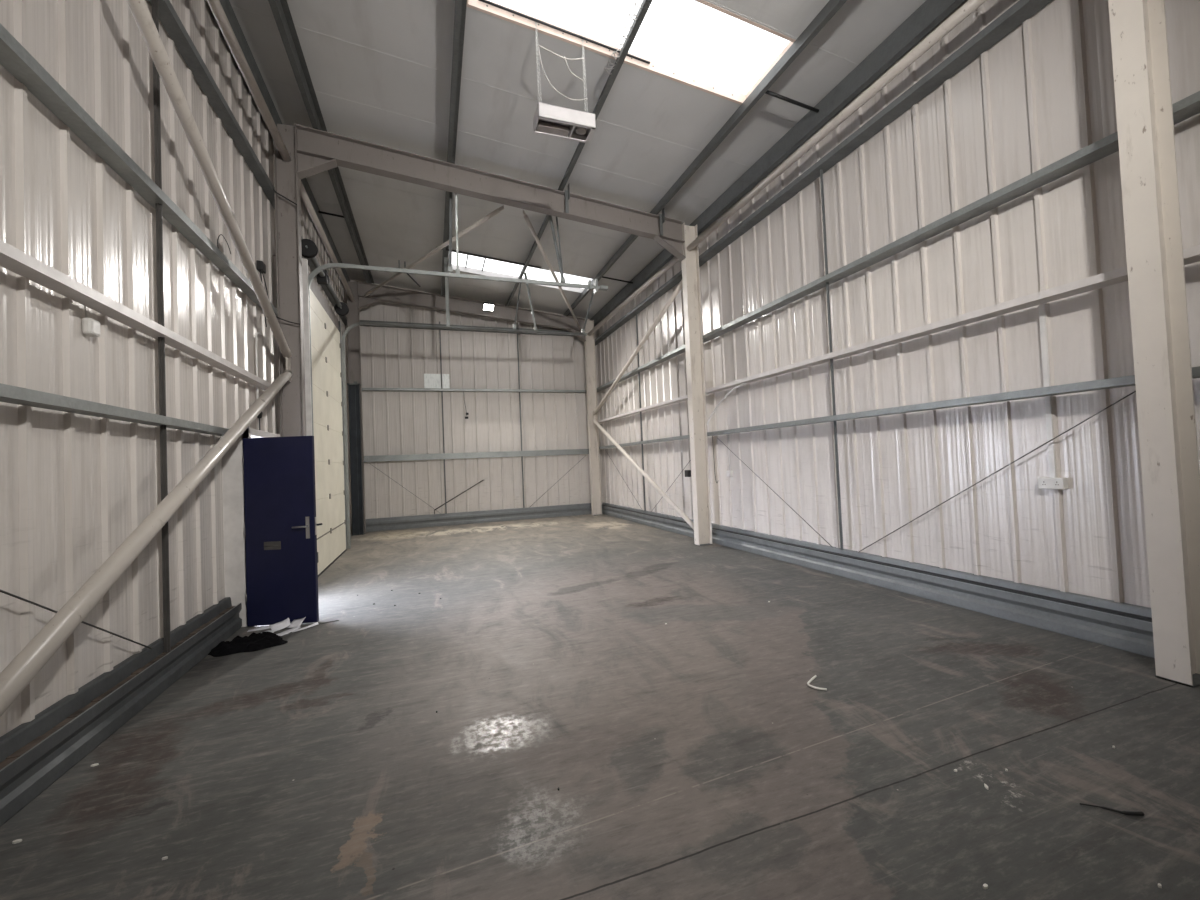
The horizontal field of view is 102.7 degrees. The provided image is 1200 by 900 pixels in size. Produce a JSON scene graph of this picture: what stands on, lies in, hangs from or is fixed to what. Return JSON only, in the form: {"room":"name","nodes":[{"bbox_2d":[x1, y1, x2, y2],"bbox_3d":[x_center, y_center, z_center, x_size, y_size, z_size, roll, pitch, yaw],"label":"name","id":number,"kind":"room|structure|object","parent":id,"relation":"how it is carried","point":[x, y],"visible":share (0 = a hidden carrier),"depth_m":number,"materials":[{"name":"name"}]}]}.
{"room":"empty warehouse","nodes":[
{"label":"empty warehouse","id":0,"kind":"room"},
{"bbox_2d":[0,0,343,736],"bbox_3d":[-3.689,-1.521,3.996,0.108,6.806,18.560,-2,-2,-19],"label":"wall","id":1,"kind":"structure","parent":0,"point":[74,487],"depth_m":3.34,"materials":[{"name":"white metal"}]},
{"bbox_2d":[82,306,99,336],"bbox_3d":[-3.290,-0.832,3.101,0.055,0.190,0.100,-2,-2,-19],"label":"junction box","id":2,"kind":"object","parent":1,"relation":"attached to","point":[90,327],"visible":1,"depth_m":3.07,"materials":[{"name":"white plastic"}]},
{"bbox_2d":[0,383,228,435],"bbox_3d":[-2.190,-0.371,0.170,0.123,0.062,10.400,-2,-2,-19],"label":"wall rail","id":3,"kind":"object","parent":1,"relation":"attached to","point":[8,393],"visible":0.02,"depth_m":2.94,"materials":[{"name":"metal"}]},
{"bbox_2d":[0,589,151,648],"bbox_3d":[-2.876,0.600,2.203,0.010,1.638,2.904,-2,-2,-19],"label":"stay","id":4,"kind":"object","parent":3,"relation":"attached to","point":[2,591],"visible":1,"depth_m":2.67,"materials":[{"name":"grey metal"}]},
{"bbox_2d":[0,597,241,826],"bbox_3d":[-2.118,1.506,0.112,0.142,0.330,10.425,-2,-2,-19],"label":"baseboard","id":5,"kind":"structure","parent":1,"relation":"attached to","point":[36,753],"depth_m":2.91,"materials":[{"name":"metal"}]},
{"bbox_2d":[0,240,270,389],"bbox_3d":[-2.469,-1.042,0.900,0.123,0.062,11.910,-2,-2,-19],"label":"wall rail","id":6,"kind":"object","parent":1,"relation":"attached to","point":[13,259],"visible":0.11,"depth_m":3.10,"materials":[{"name":"grey metal"}]},
{"bbox_2d":[152,0,170,652],"bbox_3d":[-3.485,-1.072,3.806,0.040,5.318,0.024,-2,-2,-19],"label":"vertical bar","id":7,"kind":"object","parent":6,"relation":"attached to","point":[155,12],"visible":0.72,"depth_m":3.80,"materials":[{"name":"metal"}]},
{"bbox_2d":[0,23,277,319],"bbox_3d":[-2.583,-2.111,1.125,0.123,0.075,12.330,-2,-2,-19],"label":"wall rail","id":8,"kind":"object","parent":1,"relation":"attached to","point":[14,57],"visible":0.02,"depth_m":3.15,"materials":[{"name":"metal"}]},
{"bbox_2d":[217,234,230,253],"bbox_3d":[-3.978,-2.128,5.080,0.008,0.261,0.356,-2,-2,-19],"label":"wire loop","id":9,"kind":"object","parent":8,"relation":"on","point":[220,234],"visible":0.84,"depth_m":5.04,"materials":[{"name":"black plastic"}]},
{"bbox_2d":[256,260,268,326],"bbox_3d":[-4.343,-1.995,6.186,0.078,0.822,0.227,-2,-2,-19],"label":"junction box","id":10,"kind":"object","parent":8,"relation":"attached to","point":[260,266],"visible":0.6,"depth_m":6.12,"materials":[{"name":"black plastic"}]},
{"bbox_2d":[148,0,346,325],"bbox_3d":[-3.664,-3.690,4.050,0.123,0.080,18.440,-2,-2,-19],"label":"wall rail","id":11,"kind":"object","parent":1,"relation":"attached to","point":[168,16],"visible":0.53,"depth_m":4.89,"materials":[{"name":"metal"}]},
{"bbox_2d":[255,332,261,429],"bbox_3d":[-4.325,-0.863,6.094,0.024,1.312,0.217,-2,-2,-19],"label":"conduit","id":12,"kind":"object","parent":1,"relation":"attached to","point":[257,333],"visible":0.84,"depth_m":6.00,"materials":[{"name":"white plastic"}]},
{"bbox_2d":[221,428,321,626],"bbox_3d":[-3.653,0.821,5.580,0.961,2.105,1.399,-2,-2,-19],"label":"door","id":13,"kind":"structure","parent":1,"relation":"in","point":[271,566],"depth_m":5.07,"materials":[{"name":"blue paint"}]},
{"bbox_2d":[257,411,262,429],"bbox_3d":[-4.228,-0.359,5.956,0.067,0.310,0.070,-2,-2,-19],"label":"cable gland","id":14,"kind":"object","parent":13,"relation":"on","point":[259,416],"visible":0.53,"depth_m":5.95,"materials":[{"name":"black plastic"}]},
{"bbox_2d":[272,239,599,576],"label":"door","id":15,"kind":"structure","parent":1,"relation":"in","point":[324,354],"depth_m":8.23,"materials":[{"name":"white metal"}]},
{"bbox_2d":[455,193,459,273],"bbox_3d":[-2.316,-3.494,7.762,0.070,1.204,0.334,-2,-2,-19],"label":"hanger","id":16,"kind":"object","parent":15,"relation":"attached to","point":[457,270],"visible":0.88,"depth_m":7.77,"materials":[{"name":"metal"}]},
{"bbox_2d":[549,215,564,282],"bbox_3d":[-0.776,-3.616,8.361,0.330,1.346,0.063,-1,-2,-41],"label":"hanger","id":17,"kind":"object","parent":15,"relation":"attached to","point":[562,278],"visible":0.76,"depth_m":8.37,"materials":[{"name":"metal"}]},
{"bbox_2d":[587,279,607,293],"bbox_3d":[-0.036,-2.936,8.631,0.360,0.220,0.140,-2,-2,-19],"label":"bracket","id":18,"kind":"object","parent":15,"relation":"attached to","point":[602,287],"visible":1,"depth_m":8.59,"materials":[{"name":"metal"}]},
{"bbox_2d":[343,280,601,532],"bbox_3d":[-3.385,-1.286,13.876,7.220,6.813,0.108,-2,-2,-19],"label":"wall","id":19,"kind":"structure","parent":0,"point":[394,422],"depth_m":13.70,"materials":[{"name":"white metal"}]},
{"bbox_2d":[360,320,575,336],"bbox_3d":[-3.454,-3.477,13.790,6.650,0.110,0.188,-2,-2,-19],"label":"wall rail","id":20,"kind":"object","parent":19,"relation":"attached to","point":[360,320],"visible":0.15,"depth_m":13.57,"materials":[{"name":"metal"}]},
{"bbox_2d":[362,388,586,392],"bbox_3d":[-3.379,-1.704,13.745,6.650,0.060,0.188,-2,-2,-19],"label":"wall rail","id":21,"kind":"object","parent":19,"relation":"attached to","point":[363,389],"visible":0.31,"depth_m":13.59,"materials":[{"name":"metal"}]},
{"bbox_2d":[424,374,449,388],"bbox_3d":[-4.565,-1.927,13.424,0.675,0.410,0.020,-2,-2,-19],"label":"wall sign","id":22,"kind":"object","parent":21,"relation":"on","point":[430,380],"visible":0.8,"depth_m":13.41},
{"bbox_2d":[439,321,446,513],"bbox_3d":[-4.382,-0.918,13.368,0.035,5.365,0.050,-2,-2,-19],"label":"vertical bar","id":23,"kind":"object","parent":21,"relation":"attached to","point":[439,321],"visible":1,"depth_m":13.36,"materials":[{"name":"metal"}]},
{"bbox_2d":[517,333,524,507],"bbox_3d":[-2.333,-0.911,14.086,0.035,5.215,0.050,-2,-2,-19],"label":"vertical bar","id":24,"kind":"object","parent":21,"relation":"attached to","point":[517,333],"visible":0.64,"depth_m":14.08,"materials":[{"name":"metal"}]},
{"bbox_2d":[364,449,588,461],"bbox_3d":[-3.301,0.144,13.697,6.650,0.160,0.188,-2,-2,-19],"label":"wall rail","id":25,"kind":"object","parent":19,"relation":"attached to","point":[381,458],"visible":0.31,"depth_m":13.50,"materials":[{"name":"metal"}]},
{"bbox_2d":[372,465,440,513],"bbox_3d":[-5.234,1.057,12.947,1.756,1.467,0.010,-2,-2,-19],"label":"stay","id":26,"kind":"object","parent":25,"relation":"attached to","point":[372,465],"visible":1,"depth_m":12.95,"materials":[{"name":"grey metal"}]},
{"bbox_2d":[366,503,591,531],"bbox_3d":[-3.211,1.897,13.712,6.779,0.330,0.128,-2,-2,-19],"label":"baseboard","id":27,"kind":"structure","parent":19,"relation":"attached to","point":[433,520],"depth_m":13.55,"materials":[{"name":"grey metal"}]},
{"bbox_2d":[434,478,485,513],"bbox_3d":[-3.926,1.288,13.490,1.423,0.926,0.064,-2,-2,-19],"label":"rod","id":28,"kind":"object","parent":27,"relation":"on","point":[484,479],"visible":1,"depth_m":13.46,"materials":[{"name":"black metal"}]},
{"bbox_2d":[229,0,925,318],"bbox_3d":[-0.454,-4.739,5.216,7.260,0.827,18.680,-2,-2,-19],"label":"ceiling","id":29,"kind":"structure","parent":0,"point":[380,71],"depth_m":6.66,"materials":[{"name":"grey metal"}]},
{"bbox_2d":[364,205,503,296],"bbox_3d":[-3.839,-3.973,10.118,0.068,0.374,6.424,-1,-2,-45],"label":"brace","id":30,"kind":"object","parent":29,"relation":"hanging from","point":[493,213],"visible":1,"depth_m":9.33,"materials":[{"name":"paint"}]},
{"bbox_2d":[398,260,420,286],"bbox_3d":[-4.272,-3.931,10.707,0.492,0.571,0.080,-2,-2,-19],"label":"clamp","id":31,"kind":"object","parent":30,"relation":"attached to","point":[398,260],"visible":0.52,"depth_m":10.67,"materials":[{"name":"metal"}]},
{"bbox_2d":[441,248,540,268],"bbox_3d":[-2.512,-4.412,11.025,2.354,0.276,0.044,-2,-2,-19],"label":"conduit","id":32,"kind":"object","parent":29,"relation":"attached to","point":[442,248],"visible":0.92,"depth_m":11.03,"materials":[{"name":"grey metal"}]},
{"bbox_2d":[448,252,593,292],"bbox_3d":[-1.914,-4.442,11.914,3.530,0.504,1.060,-2,-2,-19],"label":"window","id":33,"kind":"structure","parent":29,"relation":"attached to","point":[477,265],"depth_m":12.01,"materials":[{"name":"plastic"}]},
{"bbox_2d":[533,24,595,143],"bbox_3d":[-0.425,-4.212,5.471,0.660,1.168,0.280,-2,-2,-19],"label":"heater","id":34,"kind":"object","parent":29,"relation":"hanging from","point":[548,120],"visible":1,"depth_m":5.40,"materials":[{"name":"white metal"}]},
{"bbox_2d":[479,0,649,63],"bbox_3d":[-0.349,-4.726,5.433,2.003,0.243,0.026,-2,-2,-19],"label":"conduit","id":35,"kind":"object","parent":29,"relation":"attached to","point":[484,1],"visible":1,"depth_m":5.39,"materials":[{"name":"black plastic"}]},
{"bbox_2d":[466,0,795,104],"bbox_3d":[0.399,-4.712,5.228,3.525,0.503,1.000,-2,-2,-19],"label":"window","id":36,"kind":"structure","parent":29,"relation":"attached to","point":[702,45],"depth_m":5.46,"materials":[{"name":"white glass"}]},
{"bbox_2d":[0,514,1199,899],"bbox_3d":[-0.180,1.775,5.051,7.260,0.120,18.680,-2,-2,-19],"label":"floor","id":37,"kind":"structure","parent":0,"point":[692,756],"depth_m":2.61,"materials":[{"name":"paint"}]},
{"bbox_2d":[12,839,21,843],"bbox_3d":[-2.588,1.738,2.130,0.032,0.008,0.016,-2,-2,-19],"label":"flake","id":38,"kind":"object","parent":37,"relation":"on","point":[17,840],"visible":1,"depth_m":2.13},
{"bbox_2d":[208,631,287,656],"bbox_3d":[-3.293,1.779,4.470,0.451,0.104,0.578,-4,-2,45],"label":"cloth","id":39,"kind":"object","parent":37,"relation":"on","point":[253,642],"visible":0.99,"depth_m":4.40,"materials":[{"name":"fabric"}]},
{"bbox_2d":[247,626,270,631],"bbox_3d":[-3.486,1.838,4.961,0.260,0.022,0.070,-2,-2,-25],"label":"paper","id":40,"kind":"object","parent":37,"relation":"on","point":[267,627],"visible":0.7,"depth_m":4.95,"materials":[{"name":"white paper"}]},
{"bbox_2d":[270,618,290,630],"bbox_3d":[-3.285,1.793,4.927,0.100,0.091,0.160,-4,-2,42],"label":"paper","id":41,"kind":"object","parent":37,"relation":"on","point":[285,623],"visible":1,"depth_m":4.93,"materials":[{"name":"white paper"}]},
{"bbox_2d":[276,626,299,635],"bbox_3d":[-3.143,1.820,4.827,0.100,0.022,0.210,-3,-2,19],"label":"paper","id":42,"kind":"object","parent":37,"relation":"on","point":[297,627],"visible":0.93,"depth_m":4.82,"materials":[{"name":"white paper"}]},
{"bbox_2d":[273,123,306,436],"bbox_3d":[-4.295,-1.330,6.681,0.274,6.512,0.170,-2,-2,-19],"label":"steel column","id":43,"kind":"structure","parent":37,"relation":"on","point":[286,179],"depth_m":6.70,"materials":[{"name":"grey metal"}]},
{"bbox_2d":[0,370,292,716],"bbox_3d":[-3.256,0.222,3.850,0.110,2.944,5.826,-2,-2,-19],"label":"brace","id":44,"kind":"object","parent":43,"relation":"attached to","point":[26,665],"visible":1,"depth_m":2.76,"materials":[{"name":"grey paint"}]},
{"bbox_2d":[286,357,290,381],"bbox_3d":[-4.244,-1.160,6.529,0.020,0.440,0.150,-2,-2,-19],"label":"gusset plate","id":45,"kind":"object","parent":44,"relation":"attached to","point":[288,360],"visible":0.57,"depth_m":6.51,"materials":[{"name":"grey paint"}]},
{"bbox_2d":[126,0,291,358],"bbox_3d":[-3.378,-2.694,3.924,0.104,2.819,5.822,-2,-2,-19],"label":"brace","id":46,"kind":"object","parent":43,"relation":"attached to","point":[140,11],"visible":0.98,"depth_m":4.09,"materials":[{"name":"grey paint"}]},
{"bbox_2d":[206,0,290,161],"bbox_3d":[-3.432,-4.213,3.964,0.104,0.101,5.903,-2,-2,-19],"label":"tube","id":47,"kind":"object","parent":43,"relation":"attached to","point":[215,6],"visible":1,"depth_m":5.24,"materials":[{"name":"paint"}]},
{"bbox_2d":[273,189,296,204],"bbox_3d":[-4.405,-3.554,6.591,0.130,0.296,0.394,-4,-2,44],"label":"cable","id":48,"kind":"object","parent":43,"relation":"attached to","point":[273,189],"visible":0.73,"depth_m":6.63,"materials":[{"name":"plastic"}]},
{"bbox_2d":[300,179,354,301],"bbox_3d":[-5.399,-3.987,9.577,0.104,0.101,5.978,-2,-2,-19],"label":"tube","id":49,"kind":"object","parent":43,"relation":"attached to","point":[303,194],"visible":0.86,"depth_m":8.87,"materials":[{"name":"paint"}]},
{"bbox_2d":[287,617,305,627],"bbox_3d":[-3.156,1.791,4.983,0.140,0.082,0.100,-3,-1,9],"label":"paper","id":50,"kind":"object","parent":37,"relation":"on","point":[298,622],"visible":1,"depth_m":4.98,"materials":[{"name":"white paper"}]},
{"bbox_2d":[292,622,317,631],"bbox_3d":[-3.025,1.811,4.912,0.060,0.032,0.240,-4,-2,42],"label":"paper","id":51,"kind":"object","parent":37,"relation":"on","point":[316,623],"visible":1,"depth_m":4.91,"materials":[{"name":"white paper"}]},
{"bbox_2d":[318,618,338,623],"bbox_3d":[-2.907,1.827,5.122,0.202,0.008,0.106,-2,-2,-32],"label":"scrap","id":52,"kind":"object","parent":37,"relation":"on","point":[332,619],"visible":0.86,"depth_m":5.11,"materials":[{"name":"white paper"}]},
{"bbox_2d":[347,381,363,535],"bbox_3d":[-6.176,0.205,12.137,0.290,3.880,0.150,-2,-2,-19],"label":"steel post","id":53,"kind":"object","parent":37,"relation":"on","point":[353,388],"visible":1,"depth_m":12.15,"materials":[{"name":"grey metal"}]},
{"bbox_2d":[346,281,365,533],"bbox_3d":[-6.275,-1.103,12.331,0.274,6.512,0.170,-2,-2,-19],"label":"steel column","id":54,"kind":"structure","parent":37,"relation":"on","point":[353,316],"depth_m":12.36,"materials":[{"name":"grey metal"}]},
{"bbox_2d":[584,319,601,515],"bbox_3d":[-0.219,-0.988,14.447,0.274,5.879,0.170,-2,-2,-19],"label":"steel column","id":55,"kind":"structure","parent":37,"relation":"on","point":[590,362],"depth_m":14.43,"materials":[{"name":"grey metal"}]},
{"bbox_2d":[358,282,585,341],"bbox_3d":[-3.363,-3.809,13.459,6.134,1.270,0.170,-2,-2,-19],"label":"rafter","id":56,"kind":"object","parent":55,"relation":"attached to","point":[385,293],"visible":0.87,"depth_m":13.29,"materials":[{"name":"beige paint"}]},
{"bbox_2d":[482,300,494,310],"bbox_3d":[-3.105,-4.019,13.322,0.342,0.276,0.261,-2,-2,-19],"label":"light","id":57,"kind":"object","parent":56,"relation":"attached to","point":[486,306],"visible":1,"depth_m":13.29,"materials":[{"name":"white plastic"}]},
{"bbox_2d":[593,280,682,414],"bbox_3d":[0.720,-2.145,11.652,0.090,2.113,5.882,-2,-2,-19],"label":"brace","id":58,"kind":"object","parent":55,"relation":"attached to","point":[679,287],"visible":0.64,"depth_m":10.85,"materials":[{"name":"beige metal"}]},
{"bbox_2d":[593,420,693,529],"bbox_3d":[0.824,0.317,11.590,0.090,2.747,5.886,-2,-2,-19],"label":"brace","id":59,"kind":"object","parent":55,"relation":"attached to","point":[679,511],"visible":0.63,"depth_m":10.71,"materials":[{"name":"beige metal"}]},
{"bbox_2d":[681,223,712,545],"bbox_3d":[1.760,-1.215,8.798,0.274,5.879,0.170,-2,-2,-19],"label":"steel column","id":60,"kind":"structure","parent":37,"relation":"on","point":[690,273],"depth_m":8.78,"materials":[{"name":"beige metal"}]},
{"bbox_2d":[295,124,685,260],"bbox_3d":[-1.369,-4.038,7.765,6.134,1.270,0.265,-2,-2,-19],"label":"rafter","id":61,"kind":"object","parent":60,"relation":"attached to","point":[318,151],"visible":0.99,"depth_m":7.59,"materials":[{"name":"beige paint"}]},
{"bbox_2d":[268,0,373,283],"bbox_3d":[-3.128,-4.772,4.281,0.130,0.191,18.460,-2,-2,-19],"label":"purlin","id":62,"kind":"structure","parent":61,"relation":"on","point":[280,9],"depth_m":6.32,"materials":[{"name":"metal"}]},
{"bbox_2d":[318,211,343,217],"bbox_3d":[-5.160,-4.557,9.297,0.524,0.091,0.040,-2,-2,-19],"label":"rod","id":63,"kind":"object","parent":62,"relation":"attached to","point":[326,213],"visible":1,"depth_m":9.27,"materials":[{"name":"black metal"}]},
{"bbox_2d":[441,0,466,294],"bbox_3d":[-1.408,-4.650,4.879,0.130,0.191,18.460,-2,-2,-19],"label":"purlin","id":64,"kind":"structure","parent":61,"relation":"on","point":[460,5],"depth_m":6.16,"materials":[{"name":"metal"}]},
{"bbox_2d":[444,257,449,325],"bbox_3d":[-3.418,-3.541,10.715,0.072,1.540,0.070,-2,-2,-19],"label":"hanger","id":65,"kind":"object","parent":64,"relation":"hanging from","point":[445,258],"visible":1,"depth_m":10.71,"materials":[{"name":"metal"}]},
{"bbox_2d":[448,192,452,271],"bbox_3d":[-2.432,-3.658,7.788,0.118,1.541,0.060,-2,-2,-19],"label":"hanger","id":66,"kind":"object","parent":64,"relation":"hanging from","point":[450,269],"visible":0.76,"depth_m":7.78,"materials":[{"name":"metal"}]},
{"bbox_2d":[523,210,580,330],"bbox_3d":[-0.922,-3.766,11.132,0.068,0.293,6.423,-3,-1,6],"label":"brace","id":67,"kind":"object","parent":61,"relation":"attached to","point":[527,220],"visible":0.99,"depth_m":9.71,"materials":[{"name":"paint"}]},
{"bbox_2d":[506,0,651,305],"bbox_3d":[0.272,-4.530,5.463,0.130,0.191,18.460,-2,-2,-19],"label":"purlin","id":68,"kind":"structure","parent":61,"relation":"on","point":[641,13],"depth_m":6.00,"materials":[{"name":"metal"}]},
{"bbox_2d":[513,273,522,328],"bbox_3d":[-1.926,-3.512,11.253,0.288,1.342,0.050,-2,-2,-28],"label":"hanger","id":69,"kind":"object","parent":68,"relation":"hanging from","point":[514,325],"visible":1,"depth_m":11.25,"materials":[{"name":"metal"}]},
{"bbox_2d":[524,273,536,330],"bbox_3d":[-1.642,-3.512,11.336,0.269,1.364,0.048,-2,-2,-19],"label":"hanger","id":70,"kind":"object","parent":68,"relation":"hanging from","point":[525,274],"visible":1,"depth_m":11.33,"materials":[{"name":"metal"}]},
{"bbox_2d":[556,217,562,269],"bbox_3d":[-0.711,-3.612,8.516,0.137,1.341,0.042,-2,-2,-19],"label":"hanger","id":71,"kind":"object","parent":68,"relation":"hanging from","point":[556,217],"visible":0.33,"depth_m":8.50,"materials":[{"name":"metal"}]},
{"bbox_2d":[604,0,642,73],"bbox_3d":[0.274,-4.498,5.194,0.138,0.095,1.078,-2,-2,-19],"label":"wire","id":72,"kind":"object","parent":68,"relation":"attached to","point":[635,15],"visible":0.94,"depth_m":5.20,"materials":[{"name":"white metal"}]},
{"bbox_2d":[563,0,846,315],"bbox_3d":[1.920,-4.413,6.035,0.130,0.191,18.460,-2,-2,-19],"label":"roof purlin","id":73,"kind":"structure","parent":61,"relation":"on","point":[830,9],"depth_m":6.19,"materials":[{"name":"metal"}]},
{"bbox_2d":[582,289,593,332],"bbox_3d":[-0.274,-3.473,11.813,0.405,1.195,0.040,-2,-2,-19],"label":"hanger","id":74,"kind":"object","parent":73,"relation":"hanging from","point":[583,329],"visible":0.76,"depth_m":11.80,"materials":[{"name":"metal"}]},
{"bbox_2d":[602,276,632,283],"bbox_3d":[0.404,-4.137,11.654,0.854,0.124,0.040,-2,-2,-19],"label":"rod","id":75,"kind":"object","parent":73,"relation":"attached to","point":[603,276],"visible":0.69,"depth_m":11.65,"materials":[{"name":"black metal"}]},
{"bbox_2d":[765,90,818,112],"bbox_3d":[2.387,-4.364,5.995,0.854,0.124,0.040,-2,-2,-19],"label":"rod","id":76,"kind":"object","parent":73,"relation":"attached to","point":[768,92],"visible":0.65,"depth_m":5.99,"materials":[{"name":"black metal"}]},
{"bbox_2d":[587,257,678,335],"bbox_3d":[0.651,-3.608,11.682,0.104,0.101,5.978,-2,-2,-19],"label":"tube","id":77,"kind":"object","parent":60,"relation":"attached to","point":[674,260],"visible":0.91,"depth_m":11.00,"materials":[{"name":"paint"}]},
{"bbox_2d":[590,0,965,326],"bbox_3d":[2.770,-4.300,6.328,0.090,0.260,18.460,-2,-2,-19],"label":"beam","id":78,"kind":"structure","parent":60,"relation":"attached to","point":[930,13],"depth_m":6.08,"materials":[{"name":"metal"}]},
{"bbox_2d":[687,0,986,250],"bbox_3d":[2.617,-3.834,6.068,0.104,0.101,5.903,-2,-2,-19],"label":"tube","id":79,"kind":"object","parent":60,"relation":"attached to","point":[970,6],"visible":1,"depth_m":5.30,"materials":[{"name":"paint"}]},
{"bbox_2d":[807,675,826,690],"bbox_3d":[1.461,1.590,3.279,0.105,0.014,0.208,-3,-1,6],"label":"strip","id":80,"kind":"object","parent":37,"relation":"on","point":[815,676],"visible":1,"depth_m":3.22,"materials":[{"name":"white plastic"}]},
{"bbox_2d":[1079,803,1143,815],"bbox_3d":[2.173,1.527,2.033,0.208,0.014,0.029,-3,-2,18],"label":"stick","id":81,"kind":"object","parent":37,"relation":"on","point":[1129,813],"visible":1,"depth_m":2.02,"materials":[{"name":"black plastic"}]},
{"bbox_2d":[1108,0,1199,687],"bbox_3d":[3.714,-1.439,3.220,0.274,5.879,0.170,-2,-2,-19],"label":"steel column","id":82,"kind":"structure","parent":37,"relation":"on","point":[1138,28],"depth_m":3.18,"materials":[{"name":"beige metal"}]},
{"bbox_3d":[-2.341,-1.554,1.103,0.274,6.512,0.170,-2,-2,-19],"label":"steel column","id":83,"kind":"structure","parent":37,"relation":"on","visible":0},
{"bbox_2d":[219,0,349,282],"bbox_3d":[-3.660,-4.748,4.094,0.090,0.260,18.460,-2,-2,-19],"label":"beam","id":84,"kind":"structure","parent":83,"relation":"attached to","point":[227,8],"depth_m":6.17,"materials":[{"name":"metal"}]},
{"bbox_2d":[595,0,1199,607],"bbox_3d":[3.031,-1.395,6.346,0.108,6.108,18.560,-2,-2,-19],"label":"wall","id":85,"kind":"structure","parent":0,"point":[1042,94],"depth_m":4.87,"materials":[{"name":"white metal"}]},
{"bbox_2d":[685,470,690,476],"bbox_3d":[1.799,0.481,9.825,0.078,0.140,0.140,-2,-2,-19],"label":"junction box","id":86,"kind":"object","parent":85,"relation":"attached to","point":[687,472],"visible":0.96,"depth_m":9.76,"materials":[{"name":"black plastic"}]},
{"bbox_2d":[726,434,732,476],"bbox_3d":[2.273,0.093,8.454,0.068,0.745,0.110,-2,-2,-19],"label":"socket","id":87,"kind":"object","parent":85,"relation":"attached to","point":[729,473],"visible":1,"depth_m":8.44,"materials":[{"name":"white plastic"}]},
{"bbox_2d":[595,0,1052,345],"bbox_3d":[2.816,-3.651,6.319,0.186,0.070,18.440,-2,-2,-19],"label":"wall rail","id":88,"kind":"object","parent":85,"relation":"attached to","point":[1022,10],"visible":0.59,"depth_m":5.35,"materials":[{"name":"metal"}]},
{"bbox_2d":[636,312,645,510],"bbox_3d":[0.995,-0.986,11.734,0.031,4.965,0.036,-3,-2,32],"label":"vertical bar","id":89,"kind":"object","parent":88,"relation":"attached to","point":[636,312],"visible":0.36,"depth_m":11.72,"materials":[{"name":"metal"}]},
{"bbox_2d":[602,502,1154,657],"bbox_3d":[3.098,1.439,6.144,0.130,0.330,18.350,-2,-2,-19],"label":"baseboard","id":90,"kind":"structure","parent":85,"relation":"attached to","point":[1123,626],"depth_m":4.72,"materials":[{"name":"metal"}]},
{"bbox_2d":[597,91,1199,392],"bbox_3d":[2.878,-2.176,6.281,0.186,0.062,18.440,-2,-2,-19],"label":"wall rail","id":91,"kind":"object","parent":85,"relation":"attached to","point":[1188,107],"visible":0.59,"depth_m":4.60,"materials":[{"name":"metal"}]},
{"bbox_2d":[598,245,1199,423],"bbox_3d":[2.920,-1.188,6.256,0.186,0.062,18.440,-2,-2,-19],"label":"wall rail","id":92,"kind":"object","parent":85,"relation":"attached to","point":[1192,254],"visible":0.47,"depth_m":4.63,"materials":[{"name":"grey metal"}]},
{"bbox_2d":[707,382,746,424],"bbox_3d":[2.156,-0.772,8.272,0.028,0.594,1.222,-2,-2,-19],"label":"conduit","id":93,"kind":"object","parent":92,"relation":"attached to","point":[729,392],"visible":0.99,"depth_m":8.30,"materials":[{"name":"white plastic"}]},
{"bbox_2d":[820,169,842,549],"bbox_3d":[2.958,-1.211,6.132,0.036,4.965,0.031,-3,-2,19],"label":"vertical bar","id":94,"kind":"object","parent":92,"relation":"attached to","point":[821,170],"visible":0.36,"depth_m":6.12,"materials":[{"name":"metal"}]},
{"bbox_2d":[599,366,1199,448],"bbox_3d":[2.953,-0.399,6.236,0.186,0.062,18.440,-2,-2,-19],"label":"wall rail","id":95,"kind":"object","parent":85,"relation":"attached to","point":[1126,381],"visible":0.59,"depth_m":4.65,"materials":[{"name":"metal"}]},
{"bbox_2d":[712,436,717,482],"bbox_3d":[2.071,0.168,8.609,0.016,0.859,0.130,-2,-2,-19],"label":"loose cable","id":96,"kind":"object","parent":95,"relation":"hanging from","point":[712,436],"visible":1,"depth_m":8.65,"materials":[{"name":"white plastic"}]},
{"bbox_2d":[722,442,831,546],"bbox_3d":[2.582,0.524,7.484,0.010,1.597,2.555,-2,-2,-19],"label":"stay","id":97,"kind":"object","parent":95,"relation":"attached to","point":[722,442],"visible":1,"depth_m":7.15,"materials":[{"name":"grey metal"}]},
{"bbox_2d":[858,390,1135,552],"bbox_3d":[3.564,0.391,4.679,0.010,1.637,2.605,-2,-2,-19],"label":"stay","id":98,"kind":"object","parent":95,"relation":"attached to","point":[1135,390],"visible":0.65,"depth_m":4.28,"materials":[{"name":"grey metal"}]},
{"bbox_2d":[1038,303,1049,386],"bbox_3d":[3.786,-0.886,4.064,0.065,0.704,0.046,-2,-2,-19],"label":"conduit","id":99,"kind":"object","parent":85,"relation":"attached to","point":[1042,314],"depth_m":4.07,"materials":[{"name":"white plastic"}]},
{"bbox_2d":[1038,396,1067,488],"bbox_3d":[3.819,-0.065,4.048,0.065,0.782,0.204,-2,-2,-19],"label":"double socket","id":100,"kind":"object","parent":85,"relation":"attached to","point":[1052,481],"depth_m":4.05,"materials":[{"name":"white plastic"}]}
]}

